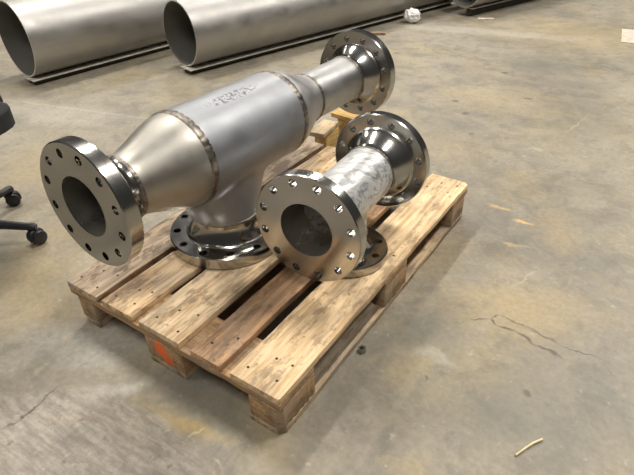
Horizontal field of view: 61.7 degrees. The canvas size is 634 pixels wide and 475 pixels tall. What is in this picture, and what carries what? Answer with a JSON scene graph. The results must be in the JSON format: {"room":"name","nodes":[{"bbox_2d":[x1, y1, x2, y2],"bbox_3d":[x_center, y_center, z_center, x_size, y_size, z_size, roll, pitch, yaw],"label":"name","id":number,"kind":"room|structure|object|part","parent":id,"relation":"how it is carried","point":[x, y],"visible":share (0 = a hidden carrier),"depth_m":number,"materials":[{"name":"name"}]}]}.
{"room":"industrial workshop","nodes":[
{"label":"industrial workshop","id":0,"kind":"room"},
{"bbox_2d":[0,0,633,474],"bbox_3d":[1.761,-1.858,4.762,18.000,0.200,19.000,20,40,28],"label":"floor","id":1,"kind":"structure","parent":0,"point":[516,331],"depth_m":1.71,"materials":[{"name":"concrete"}]},
{"bbox_2d":[0,95,46,244],"bbox_3d":[-1.393,-0.402,1.738,0.664,1.019,0.695,20,40,28],"label":"office chair","id":2,"kind":"object","parent":1,"relation":"on","point":[35,234],"visible":1,"depth_m":1.97,"materials":[{"name":"black plastic"}]},
{"bbox_3d":[-1.321,-0.140,2.097,0.048,0.065,0.294,8,36,14],"label":"arm","id":3,"kind":"part","parent":2,"relation":"part of","materials":[{"name":"black plastic"}]},
{"bbox_3d":[-1.376,-0.347,1.745,0.550,0.122,0.550,10,37,16],"label":"seat","id":4,"kind":"part","parent":2,"relation":"part of","materials":[{"name":"black plastic"}]},
{"bbox_3d":[-1.192,-0.049,1.962,0.294,0.065,0.048,-2,35,-1],"label":"arm","id":5,"kind":"part","parent":2,"relation":"part of","materials":[{"name":"black plastic"}]},
{"bbox_2d":[23,41,169,84],"bbox_3d":[-0.186,-2.178,5.081,0.147,0.040,5.200,26,43,33],"label":"bearer","id":6,"kind":"object","parent":1,"relation":"on","point":[80,68],"visible":0.56,"depth_m":3.76,"materials":[{"name":"grey metal"}]},
{"bbox_2d":[0,0,168,76],"bbox_3d":[-0.221,-2.419,4.980,0.472,0.472,5.200,26,43,33],"label":"pipe","id":7,"kind":"object","parent":6,"relation":"on","point":[39,36],"visible":0.82,"depth_m":3.54,"materials":[{"name":"grey metal"}]},
{"bbox_2d":[67,140,467,434],"bbox_3d":[-0.086,0.019,1.853,0.809,0.145,1.203,20,40,28],"label":"wooden pallet","id":8,"kind":"object","parent":1,"relation":"on","point":[213,323],"visible":0.62,"depth_m":1.52,"materials":[{"name":"brown wood"}]},
{"bbox_2d":[40,29,394,269],"bbox_3d":[-0.194,-0.307,1.750,0.381,0.512,1.287,21,41,28],"label":"pipe","id":9,"kind":"object","parent":8,"relation":"on","point":[208,155],"visible":0.98,"depth_m":1.48,"materials":[{"name":"silver metal"}]},
{"bbox_2d":[256,111,429,280],"bbox_3d":[0.093,-0.110,1.566,0.318,0.390,0.489,18,39,25],"label":"flanged pipe tee","id":10,"kind":"object","parent":8,"relation":"on","point":[315,224],"visible":1,"depth_m":1.47,"materials":[{"name":"metal"}]},
{"bbox_2d":[180,0,452,74],"bbox_3d":[0.213,-1.733,4.431,3.000,0.040,0.137,-28,43,-33],"label":"bearer","id":11,"kind":"object","parent":1,"relation":"on","point":[224,61],"visible":0.8,"depth_m":4.12,"materials":[{"name":"grey metal"}]},
{"bbox_2d":[163,0,443,65],"bbox_3d":[0.192,-1.956,4.349,3.000,0.422,0.422,-28,43,-33],"label":"pipe","id":12,"kind":"object","parent":11,"relation":"on","point":[196,31],"visible":1,"depth_m":3.73,"materials":[{"name":"grey metal"}]},
{"bbox_2d":[315,127,338,147],"bbox_3d":[0.049,-0.466,2.558,0.071,0.123,0.100,25,43,32],"label":"block","id":13,"kind":"object","parent":1,"relation":"on","point":[331,139],"visible":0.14,"depth_m":2.52,"materials":[{"name":"brown wood"}]},
{"bbox_2d":[309,119,338,138],"bbox_3d":[0.033,-0.514,2.502,0.082,0.022,0.160,15,38,22],"label":"board","id":14,"kind":"object","parent":13,"relation":"on","point":[322,129],"visible":0.94,"depth_m":2.48,"materials":[{"name":"beige wood"}]},
{"bbox_2d":[338,119,347,133],"bbox_3d":[0.166,-0.542,2.658,0.100,0.128,0.080,17,39,25],"label":"block","id":15,"kind":"object","parent":1,"relation":"on","point":[342,123],"visible":0.14,"depth_m":2.62,"materials":[{"name":"brown wood"}]},
{"bbox_2d":[331,108,357,121],"bbox_3d":[0.161,-0.598,2.607,0.170,0.022,0.087,25,43,32],"label":"board","id":16,"kind":"object","parent":15,"relation":"on","point":[339,113],"visible":0.53,"depth_m":2.60,"materials":[{"name":"beige wood"}]},
{"bbox_2d":[358,345,365,354],"bbox_3d":[0.130,0.323,1.526,0.025,0.014,0.022,20,40,28],"label":"nut","id":17,"kind":"object","parent":1,"relation":"on","point":[361,349],"visible":1,"depth_m":1.52,"materials":[{"name":"metal"}]},
{"bbox_2d":[369,31,384,34],"bbox_3d":[0.443,-1.686,4.373,0.240,0.020,0.053,2,35,5],"label":"stick","id":18,"kind":"object","parent":1,"relation":"on","point":[373,32],"visible":0.46,"depth_m":4.35,"materials":[{"name":"brown wood"}]},
{"bbox_2d":[403,8,419,22],"bbox_3d":[0.828,-1.938,4.627,0.157,0.124,0.117,20,40,28],"label":"crumpled paper","id":19,"kind":"object","parent":1,"relation":"on","point":[411,15],"visible":1,"depth_m":4.59,"materials":[{"name":"white paper"}]},
{"bbox_2d":[477,18,493,19],"bbox_3d":[1.498,-1.944,4.710,0.140,0.010,0.053,1,35,4],"label":"scrap","id":20,"kind":"object","parent":1,"relation":"on","point":[477,18],"visible":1,"depth_m":4.69,"materials":[{"name":"beige wood"}]},
{"bbox_2d":[466,0,533,15],"bbox_3d":[2.504,-2.571,5.513,2.900,0.074,0.103,-25,41,-30],"label":"bearer","id":21,"kind":"object","parent":1,"relation":"on","point":[474,10],"visible":0.9,"depth_m":4.94,"materials":[{"name":"grey metal"}]},
{"bbox_2d":[453,0,497,7],"bbox_3d":[2.489,-2.770,5.421,3.000,0.359,0.359,-25,41,-30],"label":"pipe","id":22,"kind":"object","parent":21,"relation":"on","point":[461,3],"visible":1,"depth_m":4.82,"materials":[{"name":"grey metal"}]},
{"bbox_2d":[515,438,542,455],"bbox_3d":[0.506,0.499,1.266,0.088,0.007,0.009,-18,38,-22],"label":"wood","id":23,"kind":"object","parent":1,"relation":"on","point":[541,439],"visible":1,"depth_m":1.26,"materials":[{"name":"beige wood"}]},
{"bbox_2d":[621,29,633,42],"bbox_3d":[2.482,-1.579,4.159,0.172,0.004,0.420,15,38,22],"label":"scrap","id":24,"kind":"object","parent":1,"relation":"on","point":[627,36],"visible":1,"depth_m":4.15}
]}

